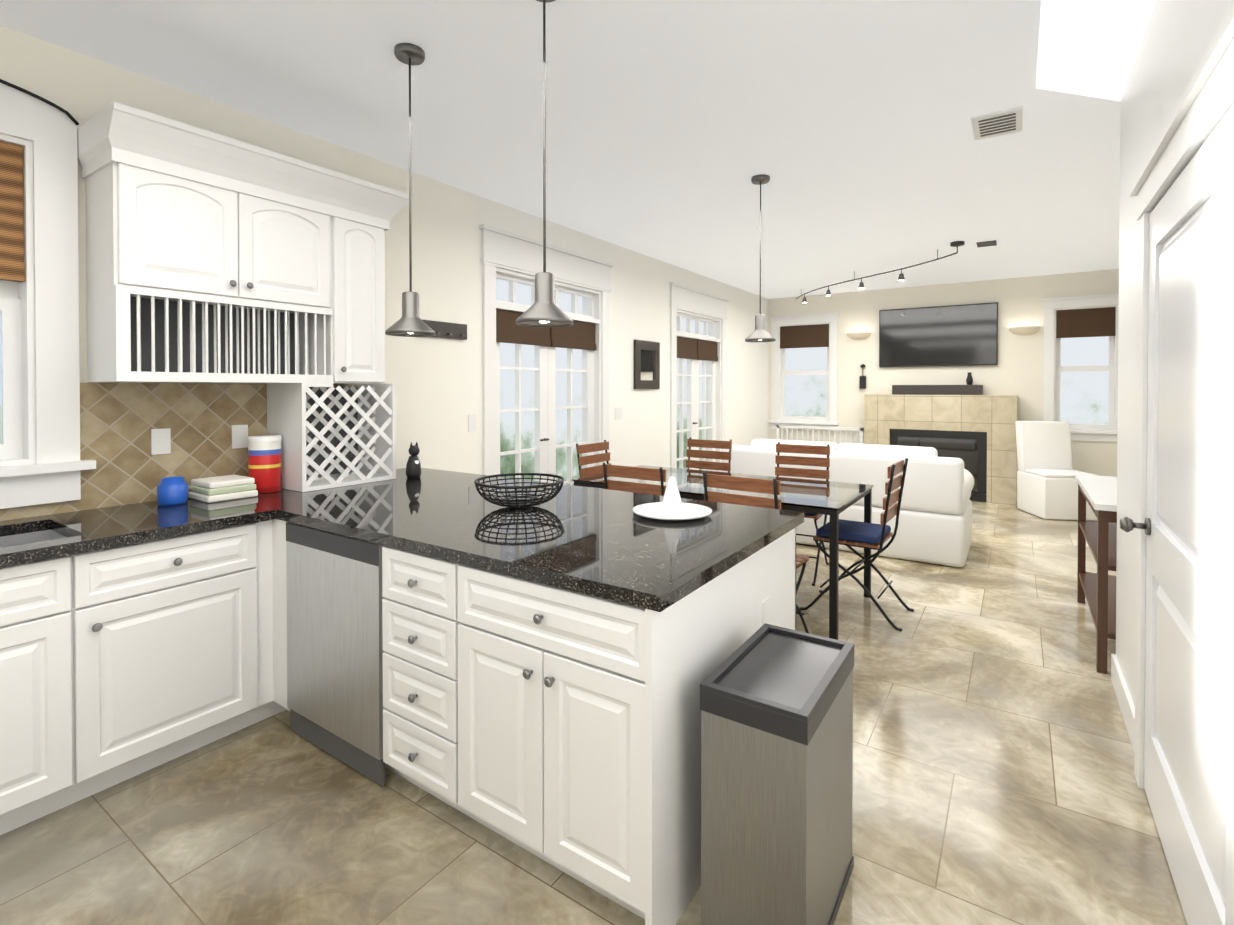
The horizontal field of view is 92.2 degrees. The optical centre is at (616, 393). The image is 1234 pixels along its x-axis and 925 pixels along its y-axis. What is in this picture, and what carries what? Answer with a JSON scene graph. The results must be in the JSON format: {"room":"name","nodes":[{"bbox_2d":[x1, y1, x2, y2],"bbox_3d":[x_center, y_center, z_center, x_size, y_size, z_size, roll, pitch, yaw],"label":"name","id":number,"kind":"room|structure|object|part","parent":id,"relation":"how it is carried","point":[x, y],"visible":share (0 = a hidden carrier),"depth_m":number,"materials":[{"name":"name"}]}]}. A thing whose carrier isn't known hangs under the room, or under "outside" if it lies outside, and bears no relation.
{"room":"kitchen","nodes":[
{"label":"kitchen","id":0,"kind":"room"},
{"bbox_2d":[0,530,67,547],"bbox_3d":[-2.278,0.626,1.802,0.454,0.190,0.944,0,1,34],"label":"sink","id":1,"kind":"object","parent":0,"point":[25,538],"visible":0.03,"depth_m":2.25,"materials":[{"name":"silver metal"}]},
{"bbox_2d":[0,468,467,567],"bbox_3d":[-2.119,0.508,2.047,0.652,0.040,3.865,0,1,34],"label":"countertop","id":2,"kind":"structure","parent":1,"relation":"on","point":[89,530],"depth_m":2.30,"materials":[{"name":"black stone"}]},
{"bbox_2d":[157,476,187,505],"bbox_3d":[-1.947,0.421,2.603,0.110,0.120,0.110,0,1,34],"label":"caddy","id":3,"kind":"object","parent":2,"relation":"on","point":[172,491],"visible":1,"depth_m":2.56,"materials":[{"name":"blue ceramic"}]},
{"bbox_2d":[188,475,257,502],"bbox_3d":[-1.830,0.436,2.759,0.220,0.088,0.210,0,1,34],"label":"towel stack","id":4,"kind":"object","parent":2,"relation":"on","point":[218,488],"visible":0.98,"depth_m":2.70,"materials":[{"name":"white fabric"}]},
{"bbox_2d":[248,435,281,493],"bbox_3d":[-1.732,0.342,2.921,0.144,0.272,0.144,0,1,34],"label":"can","id":5,"kind":"object","parent":2,"relation":"on","point":[264,461],"visible":0.92,"depth_m":2.87,"materials":[{"name":"red metal"}]},
{"bbox_2d":[406,442,420,478],"bbox_3d":[-1.149,0.371,3.355,0.085,0.206,0.083,0,1,34],"label":"cat figurine","id":6,"kind":"object","parent":2,"relation":"on","point":[413,468],"visible":1,"depth_m":3.33,"materials":[{"name":"black ceramic"}]},
{"bbox_2d":[0,25,768,519],"bbox_3d":[-0.724,-0.030,4.892,0.200,2.820,11.150,0,1,34],"label":"wall","id":7,"kind":"structure","parent":0,"point":[438,381],"depth_m":4.05,"materials":[{"name":"paint"}]},
{"bbox_2d":[0,383,356,520],"bbox_3d":[-2.469,0.222,2.120,0.012,0.531,3.600,0,1,34],"label":"backsplash","id":8,"kind":"structure","parent":7,"relation":"attached to","point":[119,422],"depth_m":2.67,"materials":[{"name":"beige tile"}]},
{"bbox_2d":[151,428,170,454],"bbox_3d":[-2.069,0.215,2.695,0.007,0.115,0.072,0,1,34],"label":"electrical outlet plate","id":9,"kind":"object","parent":8,"relation":"attached to","point":[160,441],"depth_m":2.69,"materials":[{"name":"white plastic"}]},
{"bbox_2d":[232,425,247,448],"bbox_3d":[-1.884,0.212,2.969,0.007,0.115,0.072,0,1,34],"label":"electrical outlet plate","id":10,"kind":"object","parent":8,"relation":"attached to","point":[239,432],"depth_m":2.97,"materials":[{"name":"white plastic"}]},
{"bbox_2d":[77,101,411,491],"bbox_3d":[-1.682,-0.308,2.877,0.436,1.572,1.308,0,1,34],"label":"upper cabinet","id":11,"kind":"object","parent":7,"relation":"attached to","point":[211,257],"visible":1,"depth_m":2.73,"materials":[{"name":"white wood"}]},
{"bbox_2d":[421,319,466,339],"bbox_3d":[-1.172,-0.433,3.989,0.061,0.105,0.440,0,1,34],"label":"rack","id":12,"kind":"object","parent":7,"relation":"attached to","point":[449,330],"visible":0.62,"depth_m":4.03,"materials":[{"name":"grey"}]},
{"bbox_2d":[468,414,475,431],"bbox_3d":[-1.035,0.206,4.248,0.006,0.120,0.070,0,1,34],"label":"switch plate","id":13,"kind":"object","parent":7,"relation":"attached to","point":[472,420],"depth_m":4.25,"materials":[{"name":"white plastic"}]},
{"bbox_2d":[479,224,612,488],"bbox_3d":[-0.598,0.073,5.037,0.248,2.610,1.650,0,1,34],"label":"french door","id":14,"kind":"structure","parent":7,"relation":"in","point":[512,259],"depth_m":4.97,"materials":[{"name":"white wood"}]},
{"bbox_2d":[615,407,621,419],"bbox_3d":[0.014,0.191,5.801,0.006,0.120,0.120,0,1,34],"label":"switch plate","id":15,"kind":"object","parent":7,"relation":"attached to","point":[618,410],"depth_m":5.80,"materials":[{"name":"white plastic"}]},
{"bbox_2d":[634,340,659,388],"bbox_3d":[0.315,-0.304,6.221,0.030,0.500,0.480,0,1,34],"label":"picture","id":16,"kind":"object","parent":7,"relation":"attached to","point":[646,364],"visible":1,"depth_m":6.21,"materials":[{"name":"grey"}]},
{"bbox_2d":[669,282,728,471],"bbox_3d":[0.949,0.050,7.328,0.248,2.610,1.540,0,1,34],"label":"french door","id":17,"kind":"structure","parent":7,"relation":"in","point":[689,304],"depth_m":7.33,"materials":[{"name":"white wood"}]},
{"bbox_2d":[0,0,1142,298],"bbox_3d":[1.154,-1.486,3.548,5.000,0.120,11.450,0,1,34],"label":"ceiling","id":18,"kind":"structure","parent":0,"point":[674,128],"depth_m":3.00,"materials":[{"name":"white paint"}]},
{"bbox_2d":[385,43,435,336],"bbox_3d":[-0.855,-0.830,2.456,0.198,1.170,0.198,0,1,34],"label":"pendant light","id":19,"kind":"object","parent":18,"relation":"hanging from","point":[409,323],"visible":0.98,"depth_m":2.43,"materials":[{"name":"silver metal"}]},
{"bbox_2d":[516,0,572,326],"bbox_3d":[-0.250,-0.826,2.047,0.198,1.170,0.198,0,1,34],"label":"pendant light","id":20,"kind":"object","parent":18,"relation":"hanging from","point":[544,310],"visible":1,"depth_m":2.03,"materials":[{"name":"silver metal"}]},
{"bbox_2d":[745,174,775,341],"bbox_3d":[0.948,-0.890,3.929,0.198,1.080,0.198,0,1,34],"label":"pendant light","id":21,"kind":"object","parent":18,"relation":"hanging from","point":[760,333],"visible":1,"depth_m":3.90,"materials":[{"name":"silver metal"}]},
{"bbox_2d":[976,240,996,247],"bbox_3d":[3.555,-1.443,5.710,0.160,0.010,0.200,0,1,34],"label":"ceiling vent","id":22,"kind":"object","parent":18,"relation":"in","point":[987,243],"depth_m":5.67,"materials":[{"name":"white metal"}]},
{"bbox_2d":[971,106,1022,140],"bbox_3d":[1.997,-1.415,3.118,0.220,0.014,0.320,0,1,34],"label":"ceiling vent","id":23,"kind":"object","parent":18,"relation":"in","point":[998,123],"depth_m":3.09,"materials":[{"name":"white metal"}]},
{"bbox_2d":[1036,0,1155,100],"bbox_3d":[0.704,-1.393,0.613,0.339,0.001,5.680,0,1,34],"label":"skylight","id":24,"kind":"object","parent":18,"relation":"in","point":[1090,48],"visible":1,"depth_m":2.40,"materials":[{"name":"white glass"}]},
{"bbox_2d":[0,501,1186,924],"bbox_3d":[1.154,1.453,3.578,5.000,0.120,11.450,0,1,34],"label":"floor","id":25,"kind":"structure","parent":0,"point":[994,777],"depth_m":1.98,"materials":[{"name":"tile"}]},
{"bbox_2d":[0,575,119,834],"bbox_3d":[-2.293,1.081,1.817,0.628,0.660,1.000,0,1,34],"label":"base cabinet","id":26,"kind":"object","parent":25,"relation":"on","point":[60,748],"depth_m":1.94,"materials":[{"name":"white wood"}]},
{"bbox_2d":[48,520,271,782],"bbox_3d":[-1.854,0.965,2.467,0.628,0.880,0.570,0,1,34],"label":"base cabinet","id":27,"kind":"object","parent":25,"relation":"on","point":[194,611],"depth_m":2.25,"materials":[{"name":"white wood"}]},
{"bbox_2d":[284,521,379,784],"bbox_3d":[-0.780,0.962,2.748,0.637,0.880,1.142,0,1,34],"label":"dishwasher","id":28,"kind":"object","parent":25,"relation":"on","point":[332,580],"depth_m":2.26,"materials":[{"name":"silver metal"}]},
{"bbox_2d":[380,544,455,808],"bbox_3d":[-0.353,0.965,2.460,0.393,0.880,1.142,0,1,34],"label":"base cabinet","id":29,"kind":"object","parent":25,"relation":"on","point":[418,591],"depth_m":1.98,"materials":[{"name":"white wood"}]},
{"bbox_2d":[576,440,610,486],"bbox_3d":[-0.005,0.895,4.868,0.604,0.985,0.430,0,1,34],"label":"bistro chair","id":30,"kind":"object","parent":25,"relation":"on","point":[592,459],"visible":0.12,"depth_m":4.95,"materials":[{"name":"brown wood"}]},
{"bbox_2d":[456,527,795,924],"bbox_3d":[0.111,0.968,2.153,0.720,0.880,1.152,0,1,34],"label":"base cabinet","id":31,"kind":"object","parent":25,"relation":"on","point":[556,727],"depth_m":1.65,"materials":[{"name":"white wood"}]},
{"bbox_2d":[272,473,803,611],"bbox_3d":[-0.327,0.504,2.458,1.842,0.040,1.180,0,1,34],"label":"countertop","id":32,"kind":"structure","parent":31,"relation":"on","point":[607,544],"depth_m":2.11,"materials":[{"name":"black stone"}]},
{"bbox_2d":[474,473,563,508],"bbox_3d":[-0.416,0.423,2.547,0.382,0.117,0.382,0,1,34],"label":"wire bowl","id":33,"kind":"object","parent":32,"relation":"on","point":[518,487],"visible":0.85,"depth_m":2.50,"materials":[{"name":"black metal"}]},
{"bbox_2d":[632,476,711,519],"bbox_3d":[0.221,0.406,2.382,0.320,0.155,0.320,0,1,34],"label":"platter","id":34,"kind":"object","parent":32,"relation":"on","point":[671,506],"visible":1,"depth_m":2.36,"materials":[{"name":"white ceramic"}]},
{"bbox_2d":[603,462,665,495],"bbox_3d":[0.228,0.907,3.703,0.430,0.985,0.604,0,1,34],"label":"bistro chair","id":35,"kind":"object","parent":25,"relation":"on","point":[650,474],"visible":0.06,"depth_m":3.50,"materials":[{"name":"brown wood"}]},
{"bbox_2d":[686,437,731,472],"bbox_3d":[0.694,0.892,5.126,0.430,0.985,0.604,0,1,34],"label":"bistro chair","id":36,"kind":"object","parent":25,"relation":"on","point":[722,466],"visible":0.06,"depth_m":5.29,"materials":[{"name":"brown wood"}]},
{"bbox_2d":[574,481,871,639],"bbox_3d":[0.715,1.010,4.202,1.850,0.753,0.940,0,1,34],"label":"frame","id":37,"kind":"object","parent":25,"relation":"on","point":[834,565],"visible":0.31,"depth_m":3.32,"materials":[{"name":"black metal"}]},
{"bbox_2d":[572,465,872,509],"bbox_3d":[0.715,0.628,4.198,1.870,0.012,0.960,0,1,34],"label":"dining table","id":38,"kind":"object","parent":37,"relation":"on","point":[829,495],"visible":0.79,"depth_m":3.97,"materials":[{"name":"clear glass"}]},
{"bbox_2d":[703,472,808,632],"bbox_3d":[0.782,0.911,3.293,0.452,0.985,0.624,0,1,34],"label":"bistro chair","id":39,"kind":"object","parent":25,"relation":"on","point":[765,486],"visible":0.15,"depth_m":3.12,"materials":[{"name":"brown wood"}]},
{"bbox_2d":[700,623,853,924],"bbox_3d":[0.452,1.079,1.641,0.278,0.668,0.509,0,1,34],"label":"trash can","id":40,"kind":"object","parent":25,"relation":"on","point":[776,705],"visible":1,"depth_m":1.49,"materials":[{"name":"silver metal"}]},
{"bbox_2d":[775,442,829,585],"bbox_3d":[1.398,0.897,4.651,0.430,0.985,0.604,0,1,30],"label":"bistro chair","id":41,"kind":"object","parent":25,"relation":"on","point":[803,461],"visible":0.46,"depth_m":4.80,"materials":[{"name":"brown wood"}]},
{"bbox_2d":[788,510,816,515],"bbox_3d":[1.388,0.874,4.633,0.400,0.049,0.370,0,1,30],"label":"cushion","id":42,"kind":"object","parent":41,"relation":"on","point":[812,514],"visible":0.08,"depth_m":4.40,"materials":[{"name":"blue fabric"}]},
{"bbox_2d":[776,425,863,443],"bbox_3d":[2.859,0.912,8.618,1.260,0.860,0.480,0,1,34],"label":"radiator","id":43,"kind":"object","parent":25,"relation":"on","point":[778,427],"visible":0.42,"depth_m":8.79,"materials":[{"name":"white metal"}]},
{"bbox_2d":[719,439,973,566],"bbox_3d":[2.129,0.910,5.642,2.130,0.915,0.970,0,1,34],"label":"slipcovered sofa","id":44,"kind":"object","parent":25,"relation":"on","point":[935,521],"visible":0.69,"depth_m":4.94,"materials":[{"name":"white fabric"}]},
{"bbox_2d":[800,458,913,630],"bbox_3d":[1.544,0.906,3.820,0.617,0.985,0.443,0,1,34],"label":"bistro chair","id":45,"kind":"object","parent":25,"relation":"on","point":[891,507],"visible":0.79,"depth_m":3.70,"materials":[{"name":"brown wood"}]},
{"bbox_2d":[816,519,890,544],"bbox_3d":[1.529,0.882,3.833,0.382,0.049,0.411,0,1,34],"label":"cushion","id":46,"kind":"object","parent":45,"relation":"on","point":[861,532],"visible":0.79,"depth_m":3.74,"materials":[{"name":"blue fabric"}]},
{"bbox_2d":[864,394,1016,504],"bbox_3d":[4.231,0.680,7.851,1.750,1.340,0.310,0,1,34],"label":"fireplace surround","id":47,"kind":"object","parent":25,"relation":"on","point":[976,434],"visible":0.81,"depth_m":7.55,"materials":[{"name":"tile"}]},
{"bbox_2d":[892,372,982,394],"bbox_3d":[4.235,-0.136,7.875,1.040,0.289,0.248,0,1,34],"label":"mantel shelf","id":48,"kind":"object","parent":47,"relation":"on","point":[969,388],"visible":1,"depth_m":7.74,"materials":[{"name":"grey wood"}]},
{"bbox_2d":[1015,421,1096,520],"bbox_3d":[4.947,0.839,6.711,0.540,1.035,0.663,0,1,9],"label":"slipper chair","id":49,"kind":"object","parent":25,"relation":"on","point":[1047,485],"visible":0.9,"depth_m":6.83,"materials":[{"name":"white fabric"}]},
{"bbox_2d":[1075,474,1116,673],"bbox_3d":[2.900,0.970,3.384,0.385,0.850,1.240,0,1,34],"label":"console table","id":50,"kind":"object","parent":25,"relation":"on","point":[1097,493],"visible":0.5,"depth_m":3.25,"materials":[{"name":"brown wood"}]},
{"bbox_2d":[768,269,1118,476],"bbox_3d":[4.329,-0.063,8.086,4.600,2.820,0.200,0,1,34],"label":"wall","id":51,"kind":"structure","parent":0,"point":[1018,370],"depth_m":7.82,"materials":[{"name":"white paint"}]},
{"bbox_2d":[846,332,871,339],"bbox_3d":[3.440,-0.827,8.478,0.340,0.100,0.128,0,1,34],"label":"sconce","id":52,"kind":"object","parent":51,"relation":"attached to","point":[858,335],"visible":1,"depth_m":8.44,"materials":[{"name":"beige glass"}]},
{"bbox_2d":[859,364,865,388],"bbox_3d":[3.509,-0.254,8.478,0.080,0.355,0.070,0,1,34],"label":"speaker","id":53,"kind":"object","parent":51,"relation":"attached to","point":[862,382],"visible":0.98,"depth_m":8.46},
{"bbox_2d":[879,302,997,366],"bbox_3d":[4.274,-0.772,7.961,1.400,0.800,0.052,0,1,34],"label":"television","id":54,"kind":"object","parent":51,"relation":"attached to","point":[959,335],"depth_m":7.91,"materials":[{"name":"black glass"}]},
{"bbox_2d":[1008,326,1040,334],"bbox_3d":[5.065,-0.786,7.381,0.340,0.100,0.128,0,1,34],"label":"sconce","id":55,"kind":"object","parent":51,"relation":"attached to","point":[1026,330],"visible":1,"depth_m":7.35,"materials":[{"name":"beige glass"}]},
{"bbox_2d":[1116,0,1233,705],"bbox_3d":[1.243,0.017,0.264,0.960,2.820,5.680,0,1,34],"label":"wall","id":56,"kind":"structure","parent":0,"point":[1178,37],"depth_m":2.48,"materials":[{"name":"white paint"}]},
{"bbox_2d":[1111,653,1134,752],"bbox_3d":[2.187,1.339,2.548,0.016,0.130,0.860,0,1,34],"label":"baseboard","id":57,"kind":"structure","parent":56,"relation":"attached to","point":[1124,699],"depth_m":2.53,"materials":[{"name":"white wood"}]},
{"bbox_2d":[1120,3,1233,924],"bbox_3d":[1.542,0.326,1.658,0.100,2.175,1.370,0,1,34],"label":"door","id":58,"kind":"structure","parent":56,"relation":"attached to","point":[1182,188],"depth_m":1.58,"materials":[{"name":"white wood"}]},
{"label":"outside","id":59,"kind":"structure","parent":0,"visible":0},
{"bbox_2d":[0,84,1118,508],"bbox_3d":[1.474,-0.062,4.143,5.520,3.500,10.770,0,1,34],"label":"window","id":60,"kind":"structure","parent":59,"point":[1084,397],"depth_m":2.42,"materials":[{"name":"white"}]},
{"bbox_2d":[0,142,24,281],"bbox_3d":[-2.616,-0.704,1.948,0.040,0.528,0.961,0,1,34],"label":"window blind","id":61,"kind":"object","parent":60,"relation":"attached to","point":[12,265],"visible":1,"depth_m":2.31,"materials":[{"name":"brown wood"}]},
{"bbox_2d":[0,79,78,124],"bbox_3d":[-2.557,-1.152,1.904,0.014,0.122,1.275,0,1,34],"label":"curtain rod","id":62,"kind":"object","parent":60,"relation":"attached to","point":[69,115],"visible":1,"depth_m":2.33,"materials":[{"name":"black metal"}]},
{"bbox_2d":[496,309,595,350],"bbox_3d":[-0.567,-0.524,5.010,0.038,0.245,1.280,0,1,34],"label":"door blind","id":63,"kind":"object","parent":60,"relation":"attached to","point":[578,335],"visible":0.69,"depth_m":4.93,"materials":[{"name":"brown fabric"}]},
{"bbox_2d":[677,337,717,360],"bbox_3d":[0.980,-0.547,7.301,0.038,0.245,1.170,0,1,34],"label":"door blind","id":64,"kind":"object","parent":60,"relation":"attached to","point":[690,348],"visible":0.85,"depth_m":7.28,"materials":[{"name":"brown fabric"}]},
{"bbox_2d":[780,324,828,348],"bbox_3d":[2.835,-0.871,8.992,0.736,0.338,0.036,0,1,34],"label":"window blind","id":65,"kind":"object","parent":60,"relation":"attached to","point":[806,336],"visible":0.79,"depth_m":8.98,"materials":[{"name":"brown fabric"}]},
{"bbox_3d":[2.929,-1.352,7.114,2.267,0.220,2.164,0,1,34],"label":"track light rail","id":66,"kind":"part","parent":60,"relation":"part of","materials":[{"name":"black metal"}]},
{"bbox_2d":[1056,307,1115,337],"bbox_3d":[5.611,-0.852,7.118,0.556,0.338,0.036,0,1,34],"label":"bamboo blind","id":67,"kind":"object","parent":60,"relation":"attached to","point":[1089,322],"visible":1,"depth_m":7.10,"materials":[{"name":"brown wood"}]},
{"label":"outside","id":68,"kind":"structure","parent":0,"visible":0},
{"bbox_2d":[0,377,0,442],"bbox_3d":[-3.118,0.007,2.195,0.010,3.200,2.000,0,1,34],"label":"window","id":69,"kind":"structure","parent":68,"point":[0,409],"depth_m":2.68,"materials":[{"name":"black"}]}
]}

